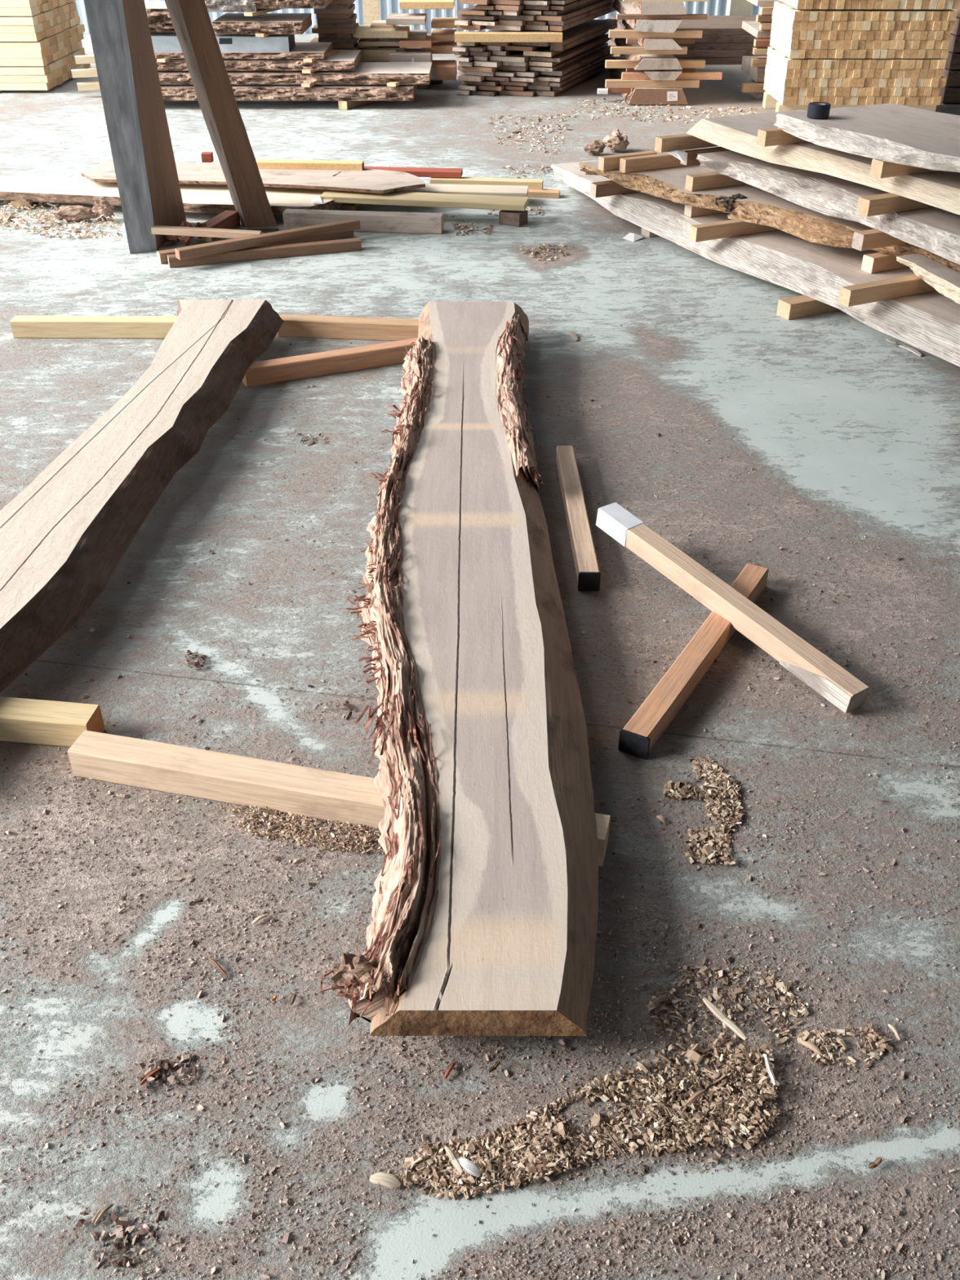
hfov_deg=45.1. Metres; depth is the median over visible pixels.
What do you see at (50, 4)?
board
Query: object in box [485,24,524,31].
board
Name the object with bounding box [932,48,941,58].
stick
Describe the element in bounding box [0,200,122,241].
wood shavings
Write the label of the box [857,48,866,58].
stick
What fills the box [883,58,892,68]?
stick
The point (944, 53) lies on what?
stick
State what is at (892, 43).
stick
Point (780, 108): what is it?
bearer
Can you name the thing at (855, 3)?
stick
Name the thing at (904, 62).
stick
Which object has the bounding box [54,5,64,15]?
board
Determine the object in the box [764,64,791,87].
stick
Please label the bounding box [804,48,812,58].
stick
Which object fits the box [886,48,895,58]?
stick
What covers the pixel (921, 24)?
stick
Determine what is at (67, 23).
board
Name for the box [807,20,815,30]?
stick
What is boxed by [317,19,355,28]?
board
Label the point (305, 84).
stick
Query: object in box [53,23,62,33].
board
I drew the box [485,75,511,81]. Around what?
board
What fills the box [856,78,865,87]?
stick
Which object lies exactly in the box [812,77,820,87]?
stick
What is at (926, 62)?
stick
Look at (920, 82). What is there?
stick
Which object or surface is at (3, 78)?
board
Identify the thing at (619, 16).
stick
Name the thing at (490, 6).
board
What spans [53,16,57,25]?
board
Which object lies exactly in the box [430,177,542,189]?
board
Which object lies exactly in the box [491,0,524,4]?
board
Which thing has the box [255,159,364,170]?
board
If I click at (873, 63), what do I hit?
stick
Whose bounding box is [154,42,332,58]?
plank
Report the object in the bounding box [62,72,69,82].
board
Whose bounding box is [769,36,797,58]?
stick
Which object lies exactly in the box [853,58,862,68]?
stick
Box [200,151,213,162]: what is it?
wooden block
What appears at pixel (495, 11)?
board
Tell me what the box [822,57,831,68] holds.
stick
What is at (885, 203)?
stick
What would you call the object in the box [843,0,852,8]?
stick
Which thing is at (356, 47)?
board
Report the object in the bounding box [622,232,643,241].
paper scrap
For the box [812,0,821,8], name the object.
stick
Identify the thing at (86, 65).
board
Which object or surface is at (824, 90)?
stick
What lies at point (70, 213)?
lump
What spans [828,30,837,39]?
stick
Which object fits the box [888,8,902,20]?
stick
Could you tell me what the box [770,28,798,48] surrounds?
stick
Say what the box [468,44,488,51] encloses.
board
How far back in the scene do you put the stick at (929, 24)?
7.57 m
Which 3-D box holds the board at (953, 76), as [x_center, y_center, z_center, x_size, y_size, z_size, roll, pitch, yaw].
[4.280,-4.287,8.692,1.840,0.100,0.904,0,34,0]
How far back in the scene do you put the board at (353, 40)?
8.71 m
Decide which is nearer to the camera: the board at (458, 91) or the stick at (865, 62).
the stick at (865, 62)
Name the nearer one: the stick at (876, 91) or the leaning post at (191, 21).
the leaning post at (191, 21)
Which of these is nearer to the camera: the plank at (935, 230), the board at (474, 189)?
the plank at (935, 230)
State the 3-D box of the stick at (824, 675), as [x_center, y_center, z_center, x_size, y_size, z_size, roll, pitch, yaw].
[0.557,-0.098,2.687,0.061,0.133,0.832,-21,40,-28]
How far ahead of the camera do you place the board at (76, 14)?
9.45 m
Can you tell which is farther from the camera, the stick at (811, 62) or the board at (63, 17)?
the board at (63, 17)
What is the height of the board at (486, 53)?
0.028 m
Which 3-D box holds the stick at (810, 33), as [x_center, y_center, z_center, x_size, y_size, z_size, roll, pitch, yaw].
[2.170,-4.152,7.866,0.049,0.054,0.640,0,34,0]
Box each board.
[0,0,36,8]
[0,5,39,16]
[0,15,37,25]
[0,22,43,33]
[0,31,41,41]
[0,40,45,50]
[0,48,48,58]
[0,57,47,66]
[0,65,49,75]
[0,73,51,82]
[0,80,53,90]
[0,175,342,214]
[35,0,41,5]
[35,13,44,23]
[37,4,43,13]
[40,11,50,20]
[40,19,50,30]
[40,29,46,39]
[40,38,49,48]
[41,2,48,11]
[44,26,55,36]
[44,35,57,45]
[45,54,53,63]
[46,0,53,10]
[46,9,53,18]
[46,45,54,55]
[46,62,57,72]
[48,71,56,80]
[49,17,53,26]
[51,8,58,17]
[51,78,57,87]
[52,0,58,8]
[52,43,57,52]
[52,52,57,61]
[52,58,62,68]
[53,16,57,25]
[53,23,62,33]
[53,32,64,43]
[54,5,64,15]
[54,67,62,78]
[55,48,65,59]
[56,15,61,23]
[57,0,64,6]
[57,40,64,50]
[57,75,62,84]
[59,22,65,31]
[59,29,70,39]
[60,13,66,22]
[60,57,66,66]
[60,65,67,74]
[62,4,70,13]
[62,38,70,48]
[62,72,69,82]
[63,19,70,29]
[63,47,68,55]
[63,53,73,63]
[65,12,70,20]
[65,62,71,71]
[66,1,76,11]
[66,26,77,36]
[66,45,71,53]
[67,35,77,45]
[67,70,72,79]
[68,10,75,18]
[68,17,75,26]
[69,50,79,60]
[70,60,77,69]
[71,42,78,52]
[72,23,85,34]
[73,8,78,17]
[74,15,80,24]
[76,63,84,69]
[77,40,82,48]
[77,47,84,55]
[78,32,84,40]
[80,159,425,193]
[83,63,90,68]
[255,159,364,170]
[310,37,355,48]
[311,22,359,33]
[313,4,355,13]
[315,11,353,18]
[316,13,356,23]
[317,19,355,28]
[318,4,351,8]
[318,33,352,38]
[318,36,359,43]
[320,189,528,211]
[329,0,355,4]
[331,42,359,49]
[352,25,409,38]
[357,38,399,46]
[358,46,395,61]
[359,61,389,62]
[362,0,379,25]
[364,166,462,177]
[370,20,395,28]
[377,46,405,50]
[378,29,426,40]
[386,13,426,24]
[388,48,432,62]
[398,183,528,196]
[399,0,454,8]
[399,35,432,48]
[421,40,457,53]
[430,60,457,79]
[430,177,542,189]
[431,17,457,28]
[431,29,457,40]
[452,44,472,51]
[454,18,475,25]
[454,31,562,42]
[454,50,470,55]
[455,54,474,62]
[456,5,490,15]
[456,89,471,94]
[457,24,485,30]
[457,29,509,45]
[457,65,497,71]
[457,74,486,81]
[457,84,479,90]
[458,0,491,4]
[458,14,497,20]
[458,60,475,66]
[458,69,499,76]
[461,80,499,85]
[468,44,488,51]
[470,49,492,56]
[471,18,499,26]
[471,88,498,95]
[473,54,492,61]
[474,60,502,66]
[475,4,498,9]
[479,84,506,90]
[480,29,539,45]
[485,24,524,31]
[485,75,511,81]
[487,44,504,50]
[488,8,503,15]
[489,50,530,62]
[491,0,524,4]
[492,49,517,55]
[495,4,526,10]
[495,70,517,76]
[497,13,538,21]
[497,64,531,71]
[498,19,527,26]
[498,88,537,96]
[499,80,530,86]
[502,8,526,15]
[502,60,530,66]
[504,44,542,51]
[505,84,527,90]
[511,19,604,46]
[511,74,541,82]
[515,69,540,76]
[522,8,545,14]
[523,0,551,4]
[523,31,607,57]
[524,4,555,9]
[524,24,550,31]
[526,19,547,25]
[527,84,551,90]
[527,188,559,198]
[528,40,608,66]
[529,33,612,62]
[529,42,608,71]
[530,80,551,85]
[536,0,614,21]
[536,68,606,96]
[537,53,613,81]
[540,45,616,75]
[542,0,599,15]
[547,2,613,25]
[549,7,615,31]
[549,56,613,86]
[550,18,617,46]
[550,23,617,51]
[551,0,577,4]
[551,0,591,9]
[551,64,605,90]
[607,39,767,57]
[608,44,742,64]
[610,15,756,35]
[612,38,768,49]
[613,28,770,42]
[938,85,959,102]
[941,67,959,86]
[944,50,959,69]
[947,32,959,52]
[950,5,959,17]
[951,16,959,35]
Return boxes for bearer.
[0,696,104,746]
[9,315,177,338]
[10,200,33,208]
[67,730,610,866]
[242,337,417,386]
[278,314,418,341]
[337,100,377,110]
[340,203,359,210]
[416,84,429,88]
[430,80,442,83]
[498,209,528,226]
[762,91,778,108]
[775,102,936,111]
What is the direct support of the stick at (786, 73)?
on the stick at (785, 82)
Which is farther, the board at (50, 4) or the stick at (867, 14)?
the board at (50, 4)
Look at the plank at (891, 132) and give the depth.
4.53 m
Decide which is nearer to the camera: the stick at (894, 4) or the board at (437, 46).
the stick at (894, 4)
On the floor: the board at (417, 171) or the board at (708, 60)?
the board at (708, 60)
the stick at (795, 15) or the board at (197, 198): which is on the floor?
the board at (197, 198)
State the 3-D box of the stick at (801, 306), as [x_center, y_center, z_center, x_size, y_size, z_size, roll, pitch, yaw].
[1.589,-1.403,4.688,0.900,0.062,0.079,-15,37,-21]
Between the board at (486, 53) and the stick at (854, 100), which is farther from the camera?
the board at (486, 53)
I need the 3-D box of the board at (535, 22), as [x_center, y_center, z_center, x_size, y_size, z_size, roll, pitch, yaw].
[0.681,-4.901,9.037,0.144,0.024,1.500,12,36,17]
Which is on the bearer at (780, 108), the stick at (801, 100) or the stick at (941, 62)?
the stick at (801, 100)
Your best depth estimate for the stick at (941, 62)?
7.70 m
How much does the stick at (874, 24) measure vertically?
0.054 m
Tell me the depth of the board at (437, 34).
8.94 m
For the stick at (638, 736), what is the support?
on the floor
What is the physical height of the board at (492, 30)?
0.024 m
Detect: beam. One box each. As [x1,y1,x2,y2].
[150,32,295,52]
[282,208,443,234]
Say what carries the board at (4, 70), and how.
on the board at (3, 78)
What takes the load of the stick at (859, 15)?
on the stick at (858, 24)
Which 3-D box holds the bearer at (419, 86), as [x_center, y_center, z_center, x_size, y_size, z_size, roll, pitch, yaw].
[-0.925,-4.338,9.021,1.050,0.055,0.162,0,34,0]
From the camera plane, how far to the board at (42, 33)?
8.76 m
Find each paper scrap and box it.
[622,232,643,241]
[666,149,684,162]
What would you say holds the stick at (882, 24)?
on the stick at (877, 33)
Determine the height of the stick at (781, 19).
0.054 m
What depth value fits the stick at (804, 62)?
7.70 m
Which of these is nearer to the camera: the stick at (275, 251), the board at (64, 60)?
the stick at (275, 251)
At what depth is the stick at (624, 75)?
8.32 m
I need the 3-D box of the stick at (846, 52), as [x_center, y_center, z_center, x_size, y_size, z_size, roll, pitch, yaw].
[2.428,-4.059,7.928,0.049,0.054,0.640,0,34,0]
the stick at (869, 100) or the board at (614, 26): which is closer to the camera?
the stick at (869, 100)
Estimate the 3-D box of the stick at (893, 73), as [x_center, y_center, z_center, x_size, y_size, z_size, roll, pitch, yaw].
[2.763,-3.964,7.997,0.048,0.054,0.640,0,34,0]
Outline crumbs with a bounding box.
[0,248,959,1279]
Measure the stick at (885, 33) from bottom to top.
0.054 m
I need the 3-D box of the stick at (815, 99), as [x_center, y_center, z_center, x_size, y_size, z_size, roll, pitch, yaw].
[2.272,-3.824,8.087,0.049,0.054,0.640,0,34,0]
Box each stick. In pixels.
[71,68,97,78]
[74,54,95,64]
[76,81,100,91]
[156,57,174,62]
[156,230,354,263]
[167,237,361,267]
[174,218,359,260]
[244,8,283,16]
[255,32,271,36]
[301,82,315,87]
[302,68,315,73]
[303,49,339,62]
[386,81,399,86]
[555,445,600,591]
[590,180,639,197]
[595,502,869,713]
[598,151,657,171]
[604,59,705,68]
[604,79,699,88]
[607,88,631,93]
[608,29,702,38]
[610,46,687,54]
[616,13,707,19]
[617,563,768,759]
[619,152,697,173]
[621,71,722,79]
[622,0,707,1]
[626,38,694,44]
[626,68,695,71]
[640,227,658,237]
[654,133,718,152]
[680,146,730,165]
[684,171,747,191]
[684,204,724,217]
[688,219,779,242]
[741,82,765,93]
[750,57,767,66]
[752,47,768,54]
[753,39,770,46]
[755,14,772,22]
[756,127,808,146]
[759,22,772,30]
[760,6,773,14]
[763,80,791,105]
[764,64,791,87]
[764,72,791,96]
[766,55,794,78]
[767,46,794,68]
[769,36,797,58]
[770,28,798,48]
[771,9,800,30]
[771,19,799,39]
[773,0,802,21]
[776,295,839,319]
[778,0,805,8]
[789,96,797,105]
[791,77,799,87]
[791,87,799,96]
[792,68,801,78]
[793,58,801,68]
[796,48,805,58]
[796,95,804,105]
[797,39,806,48]
[797,77,805,87]
[798,8,809,21]
[798,30,806,39]
[798,87,806,96]
[799,20,808,30]
[800,58,808,68]
[800,68,808,78]
[804,0,813,8]
[804,8,817,21]
[804,40,813,48]
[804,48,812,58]
[804,77,813,87]
[804,96,813,105]
[805,30,814,39]
[805,86,814,96]
[806,57,816,68]
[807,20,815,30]
[808,68,816,78]
[811,48,820,58]
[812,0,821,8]
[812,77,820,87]
[812,95,820,102]
[813,8,825,20]
[813,30,821,39]
[813,39,821,48]
[813,86,821,96]
[814,20,823,30]
[814,57,822,68]
[814,68,823,77]
[819,0,829,9]
[819,39,828,48]
[819,48,827,58]
[819,77,827,87]
[819,95,828,102]
[820,30,829,39]
[820,87,827,96]
[822,8,832,20]
[822,20,831,30]
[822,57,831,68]
[822,68,831,78]
[826,40,835,48]
[826,48,835,58]
[826,77,835,87]
[826,87,835,96]
[826,96,835,105]
[827,0,836,8]
[828,8,841,21]
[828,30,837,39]
[830,57,839,68]
[830,68,839,78]
[831,20,839,30]
[834,48,843,58]
[834,77,842,87]
[834,86,843,96]
[834,96,843,105]
[835,0,844,9]
[835,30,844,39]
[835,40,844,48]
[837,68,846,78]
[838,9,848,21]
[838,21,847,30]
[838,58,847,68]
[838,274,936,306]
[841,77,849,87]
[841,87,850,96]
[842,39,851,48]
[842,48,850,58]
[842,95,851,105]
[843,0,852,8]
[843,8,855,20]
[844,30,852,39]
[844,68,853,77]
[845,57,854,68]
[846,20,855,30]
[848,77,857,87]
[849,39,858,48]
[849,48,858,58]
[849,87,857,96]
[849,95,858,105]
[850,0,859,8]
[850,8,863,21]
[851,30,860,39]
[851,228,907,250]
[852,68,861,78]
[853,20,863,30]
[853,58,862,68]
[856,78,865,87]
[856,192,933,217]
[857,39,866,48]
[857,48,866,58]
[857,87,866,96]
[857,96,866,105]
[858,0,867,8]
[858,8,871,20]
[859,30,867,39]
[859,68,867,78]
[861,58,870,68]
[861,252,908,273]
[862,20,871,30]
[863,77,871,87]
[864,40,874,48]
[864,48,873,58]
[864,86,873,96]
[865,96,875,105]
[866,0,875,8]
[866,8,879,21]
[866,30,874,39]
[866,68,874,78]
[868,57,877,68]
[869,159,936,178]
[870,20,879,30]
[871,48,880,58]
[871,77,879,87]
[871,86,880,96]
[872,40,881,48]
[873,0,883,8]
[873,30,881,39]
[873,68,881,78]
[873,96,882,104]
[874,8,886,20]
[875,58,884,68]
[877,77,887,87]
[878,20,887,30]
[879,48,887,58]
[879,87,888,96]
[880,8,894,21]
[880,30,889,39]
[880,40,889,48]
[880,68,890,78]
[881,0,890,9]
[881,96,889,103]
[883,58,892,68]
[885,20,895,30]
[885,77,894,87]
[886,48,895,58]
[886,86,894,96]
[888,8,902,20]
[888,30,896,39]
[888,39,896,48]
[888,68,897,78]
[888,95,897,103]
[889,0,899,9]
[891,58,900,68]
[893,20,902,30]
[893,48,902,58]
[893,77,902,87]
[893,87,902,96]
[895,30,904,39]
[895,40,905,48]
[896,68,905,77]
[896,96,905,105]
[897,0,906,8]
[897,8,910,21]
[898,57,907,68]
[900,20,909,30]
[901,77,910,87]
[901,87,909,96]
[902,48,911,58]
[903,30,912,39]
[903,40,912,48]
[903,68,912,78]
[903,95,912,105]
[904,8,917,20]
[905,0,914,9]
[906,58,915,68]
[908,20,918,30]
[908,77,917,87]
[908,87,917,96]
[909,48,918,58]
[911,30,920,39]
[911,40,919,48]
[911,68,919,78]
[911,96,919,105]
[912,0,922,9]
[912,8,925,21]
[913,58,923,68]
[915,77,924,87]
[915,86,924,96]
[916,20,926,30]
[916,48,925,58]
[918,95,925,105]
[919,30,928,39]
[919,40,927,48]
[919,68,928,78]
[920,0,929,9]
[921,9,933,20]
[921,58,929,68]
[923,77,931,87]
[923,86,932,96]
[924,20,933,30]
[924,48,933,58]
[924,96,933,105]
[925,40,934,48]
[926,30,936,39]
[927,68,935,78]
[928,0,937,9]
[928,8,940,21]
[928,58,938,68]
[929,78,939,87]
[930,87,940,96]
[932,20,942,30]
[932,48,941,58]
[932,95,941,105]
[933,40,942,48]
[933,68,942,78]
[934,30,943,39]
[936,0,946,9]
[936,8,948,20]
[937,57,946,68]
[937,75,946,87]
[939,48,948,58]
[940,20,948,30]
[940,40,949,48]
[942,30,951,39]
[943,8,957,21]
[944,0,953,8]
[946,21,955,30]
[951,0,959,8]
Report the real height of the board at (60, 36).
0.053 m
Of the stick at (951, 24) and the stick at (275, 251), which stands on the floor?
the stick at (275, 251)
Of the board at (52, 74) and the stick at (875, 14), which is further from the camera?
the board at (52, 74)
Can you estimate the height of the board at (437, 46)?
0.053 m
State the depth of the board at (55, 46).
8.97 m
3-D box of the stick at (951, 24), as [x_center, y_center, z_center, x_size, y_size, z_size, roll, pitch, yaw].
[3.085,-4.199,7.838,0.044,0.054,0.640,0,34,0]
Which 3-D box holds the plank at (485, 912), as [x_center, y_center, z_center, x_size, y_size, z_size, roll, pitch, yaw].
[-0.054,-0.357,2.994,0.550,0.110,3.209,0,34,0]
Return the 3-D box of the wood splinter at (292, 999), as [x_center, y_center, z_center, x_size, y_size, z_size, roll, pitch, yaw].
[-0.295,0.566,1.826,0.008,0.009,0.021,3,34,4]
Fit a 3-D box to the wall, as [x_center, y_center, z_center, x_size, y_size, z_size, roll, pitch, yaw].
[2.400,-8.650,10.085,14.200,6.000,0.040,0,34,0]
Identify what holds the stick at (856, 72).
on the stick at (853, 82)
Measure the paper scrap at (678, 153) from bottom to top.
0.010 m
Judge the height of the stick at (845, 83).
0.054 m
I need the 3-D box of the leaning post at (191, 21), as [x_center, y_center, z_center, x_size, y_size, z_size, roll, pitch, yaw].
[-1.226,-2.534,5.340,0.470,1.200,0.126,0,34,0]
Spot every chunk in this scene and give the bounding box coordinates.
[163,235,180,244]
[177,220,194,245]
[194,222,206,239]
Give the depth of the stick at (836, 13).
7.54 m
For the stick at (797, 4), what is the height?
0.054 m
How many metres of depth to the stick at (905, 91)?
7.80 m
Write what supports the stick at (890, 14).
on the stick at (891, 24)
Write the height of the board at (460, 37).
0.058 m
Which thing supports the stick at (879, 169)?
on the plank at (940, 189)
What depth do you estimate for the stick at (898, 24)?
7.57 m
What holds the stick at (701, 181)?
on the plank at (748, 203)
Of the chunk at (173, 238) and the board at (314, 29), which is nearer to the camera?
the chunk at (173, 238)
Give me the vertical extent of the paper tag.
0.008 m
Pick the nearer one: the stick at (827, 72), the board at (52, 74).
the stick at (827, 72)
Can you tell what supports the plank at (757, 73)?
on the stick at (747, 87)
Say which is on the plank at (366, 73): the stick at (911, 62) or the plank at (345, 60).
the plank at (345, 60)
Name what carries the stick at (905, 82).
on the stick at (905, 91)
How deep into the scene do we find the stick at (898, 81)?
7.76 m
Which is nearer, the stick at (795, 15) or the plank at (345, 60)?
the stick at (795, 15)
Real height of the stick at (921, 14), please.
0.054 m
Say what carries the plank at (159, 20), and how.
on the beam at (162, 42)
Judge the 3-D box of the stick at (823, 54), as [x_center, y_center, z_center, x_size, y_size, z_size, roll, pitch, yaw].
[2.277,-4.061,7.931,0.049,0.054,0.640,0,34,0]
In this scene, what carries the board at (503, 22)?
on the board at (517, 28)
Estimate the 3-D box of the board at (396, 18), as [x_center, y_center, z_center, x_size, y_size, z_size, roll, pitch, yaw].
[-0.557,-4.716,8.788,0.289,0.043,0.342,0,34,0]
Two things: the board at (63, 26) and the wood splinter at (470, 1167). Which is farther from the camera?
the board at (63, 26)
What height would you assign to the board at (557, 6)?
0.024 m
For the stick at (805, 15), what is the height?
0.054 m
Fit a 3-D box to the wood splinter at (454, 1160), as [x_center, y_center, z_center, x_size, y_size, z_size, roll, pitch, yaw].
[-0.035,0.705,1.570,0.010,0.008,0.042,-18,38,-24]
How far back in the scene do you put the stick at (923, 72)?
7.73 m
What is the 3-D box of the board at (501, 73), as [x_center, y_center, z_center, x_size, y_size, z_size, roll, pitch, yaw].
[0.453,-4.602,9.193,0.142,0.024,1.500,12,36,17]
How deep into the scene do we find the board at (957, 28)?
8.16 m
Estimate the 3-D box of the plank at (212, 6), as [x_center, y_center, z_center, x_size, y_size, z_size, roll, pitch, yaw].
[-1.848,-4.622,8.309,0.563,0.142,0.714,0,34,0]
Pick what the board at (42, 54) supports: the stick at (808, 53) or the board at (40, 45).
the board at (40, 45)
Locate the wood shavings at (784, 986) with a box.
[645,964,893,1068]
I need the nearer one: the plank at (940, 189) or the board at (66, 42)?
the plank at (940, 189)
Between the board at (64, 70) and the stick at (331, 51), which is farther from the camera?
the board at (64, 70)
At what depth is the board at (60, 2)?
9.10 m
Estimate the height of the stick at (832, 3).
0.054 m
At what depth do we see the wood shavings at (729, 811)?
2.19 m
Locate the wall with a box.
[74,0,760,33]
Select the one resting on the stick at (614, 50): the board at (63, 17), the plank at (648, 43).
the plank at (648, 43)
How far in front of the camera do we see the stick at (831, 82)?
7.76 m
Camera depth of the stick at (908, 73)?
7.73 m
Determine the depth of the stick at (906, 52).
7.66 m
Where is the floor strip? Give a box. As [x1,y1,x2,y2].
[235,228,278,231]
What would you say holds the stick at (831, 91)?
on the stick at (831, 100)
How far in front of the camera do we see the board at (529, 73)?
8.61 m
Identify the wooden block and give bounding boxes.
[198,209,239,241]
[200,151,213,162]
[597,88,608,93]
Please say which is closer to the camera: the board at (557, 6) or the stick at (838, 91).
the stick at (838, 91)
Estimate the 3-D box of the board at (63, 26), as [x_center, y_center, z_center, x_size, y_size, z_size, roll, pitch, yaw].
[-4.100,-4.851,9.152,1.600,0.052,0.129,0,34,0]
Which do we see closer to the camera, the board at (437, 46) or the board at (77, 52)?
the board at (437, 46)
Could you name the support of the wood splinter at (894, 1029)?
on the floor
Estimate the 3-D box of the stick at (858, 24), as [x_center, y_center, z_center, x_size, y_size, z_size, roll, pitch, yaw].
[2.478,-4.196,7.833,0.052,0.054,0.640,0,34,0]
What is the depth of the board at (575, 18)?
8.75 m
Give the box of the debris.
[75,431,352,1274]
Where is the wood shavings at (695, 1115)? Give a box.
[395,1034,782,1200]
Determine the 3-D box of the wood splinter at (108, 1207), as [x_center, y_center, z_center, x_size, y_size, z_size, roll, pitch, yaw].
[-0.500,0.762,1.537,0.006,0.010,0.033,15,37,21]
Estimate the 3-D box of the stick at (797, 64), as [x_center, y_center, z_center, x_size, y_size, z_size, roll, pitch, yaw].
[2.112,-4.008,7.963,0.044,0.054,0.640,0,34,0]
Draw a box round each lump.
[55,204,96,222]
[91,200,114,222]
[583,140,605,155]
[603,128,629,151]
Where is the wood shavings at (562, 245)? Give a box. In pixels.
[443,163,577,260]
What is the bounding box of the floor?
[0,33,959,1279]
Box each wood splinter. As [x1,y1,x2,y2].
[93,1203,113,1225]
[139,1067,161,1085]
[207,956,227,977]
[251,914,267,924]
[270,995,276,1001]
[289,993,296,1005]
[368,1172,400,1189]
[444,1062,455,1079]
[444,1146,463,1173]
[457,1157,480,1177]
[488,1061,500,1072]
[568,330,577,341]
[605,1128,630,1163]
[656,815,666,823]
[684,1088,705,1105]
[702,997,746,1040]
[764,1053,776,1085]
[800,1040,822,1057]
[868,1157,882,1168]
[885,338,897,343]
[888,1023,900,1040]
[898,345,922,356]
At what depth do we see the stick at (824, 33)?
7.61 m
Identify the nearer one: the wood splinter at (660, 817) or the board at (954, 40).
the wood splinter at (660, 817)
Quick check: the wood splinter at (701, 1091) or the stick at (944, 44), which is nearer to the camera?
the wood splinter at (701, 1091)
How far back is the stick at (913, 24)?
7.57 m
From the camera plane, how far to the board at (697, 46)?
9.94 m
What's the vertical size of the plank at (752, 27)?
0.049 m
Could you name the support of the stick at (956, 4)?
on the stick at (952, 15)
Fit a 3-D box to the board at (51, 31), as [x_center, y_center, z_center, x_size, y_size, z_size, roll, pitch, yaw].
[-4.093,-4.672,8.888,1.600,0.053,0.189,0,34,0]
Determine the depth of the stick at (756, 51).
8.37 m
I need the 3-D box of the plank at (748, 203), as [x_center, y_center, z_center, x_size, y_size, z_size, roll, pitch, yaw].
[1.616,-1.759,4.861,0.800,0.076,2.948,-21,39,-28]
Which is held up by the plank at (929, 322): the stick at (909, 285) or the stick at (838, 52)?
the stick at (909, 285)
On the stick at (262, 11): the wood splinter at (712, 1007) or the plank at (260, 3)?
the plank at (260, 3)
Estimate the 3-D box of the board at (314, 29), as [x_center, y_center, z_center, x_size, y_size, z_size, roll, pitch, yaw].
[-1.099,-4.665,8.823,0.322,0.033,0.352,0,34,0]
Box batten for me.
[151,225,261,238]
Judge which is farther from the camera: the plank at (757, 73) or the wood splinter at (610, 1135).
the plank at (757, 73)
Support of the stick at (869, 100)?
on the bearer at (780, 108)
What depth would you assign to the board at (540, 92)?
8.71 m
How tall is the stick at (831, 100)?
0.054 m
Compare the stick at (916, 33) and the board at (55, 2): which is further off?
the board at (55, 2)
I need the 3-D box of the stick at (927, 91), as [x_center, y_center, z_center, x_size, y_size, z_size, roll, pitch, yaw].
[3.016,-3.871,8.057,0.048,0.054,0.640,0,34,0]
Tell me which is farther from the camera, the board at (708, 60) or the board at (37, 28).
the board at (708, 60)
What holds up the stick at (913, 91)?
on the stick at (908, 100)
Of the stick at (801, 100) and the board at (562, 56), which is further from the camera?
the board at (562, 56)
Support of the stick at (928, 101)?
on the bearer at (780, 108)
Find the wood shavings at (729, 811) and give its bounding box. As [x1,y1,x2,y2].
[662,756,745,866]
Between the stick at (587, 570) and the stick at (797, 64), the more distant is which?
the stick at (797, 64)
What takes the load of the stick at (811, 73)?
on the stick at (808, 83)
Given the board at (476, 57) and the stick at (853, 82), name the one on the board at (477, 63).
the board at (476, 57)
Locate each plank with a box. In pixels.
[0,299,284,693]
[144,0,175,32]
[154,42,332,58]
[155,49,360,71]
[157,62,431,84]
[160,84,417,101]
[204,0,261,12]
[212,13,311,34]
[253,0,333,8]
[319,301,598,1035]
[551,160,959,366]
[578,160,959,272]
[608,56,688,104]
[612,0,681,32]
[614,38,682,70]
[622,19,683,49]
[628,1,686,14]
[643,69,682,80]
[685,110,959,215]
[695,150,959,264]
[741,56,767,82]
[742,20,771,38]
[742,80,764,99]
[746,0,778,6]
[773,102,959,172]
[896,253,959,304]
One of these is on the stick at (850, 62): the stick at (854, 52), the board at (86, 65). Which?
the stick at (854, 52)
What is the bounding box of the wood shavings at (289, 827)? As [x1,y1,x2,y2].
[215,801,384,854]
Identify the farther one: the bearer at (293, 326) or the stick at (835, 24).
the stick at (835, 24)
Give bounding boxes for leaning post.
[84,0,186,253]
[164,0,276,227]
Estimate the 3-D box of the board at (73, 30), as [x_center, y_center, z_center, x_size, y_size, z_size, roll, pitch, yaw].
[-4.081,-4.912,9.348,1.600,0.053,0.189,0,34,0]
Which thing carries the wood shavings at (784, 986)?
on the floor
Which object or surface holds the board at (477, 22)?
on the board at (517, 28)
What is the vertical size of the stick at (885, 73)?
0.054 m
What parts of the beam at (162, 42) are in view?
label plate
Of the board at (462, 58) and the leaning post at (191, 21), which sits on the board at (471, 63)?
the board at (462, 58)
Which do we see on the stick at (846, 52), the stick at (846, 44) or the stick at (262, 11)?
the stick at (846, 44)
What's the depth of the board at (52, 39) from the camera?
8.90 m
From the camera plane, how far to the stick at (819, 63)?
7.70 m
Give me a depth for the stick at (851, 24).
7.57 m
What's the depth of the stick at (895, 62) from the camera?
7.69 m
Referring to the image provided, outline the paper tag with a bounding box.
[311,196,322,204]
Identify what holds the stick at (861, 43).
on the stick at (861, 54)
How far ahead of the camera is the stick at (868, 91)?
7.79 m
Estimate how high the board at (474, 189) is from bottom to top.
0.030 m
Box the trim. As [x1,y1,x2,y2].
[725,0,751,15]
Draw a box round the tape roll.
[806,102,831,119]
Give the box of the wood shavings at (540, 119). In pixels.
[486,97,762,154]
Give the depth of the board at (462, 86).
8.71 m
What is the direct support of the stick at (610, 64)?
on the plank at (655, 74)
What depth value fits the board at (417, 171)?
6.19 m
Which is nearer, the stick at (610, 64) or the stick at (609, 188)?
the stick at (609, 188)
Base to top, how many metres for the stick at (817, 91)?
0.054 m

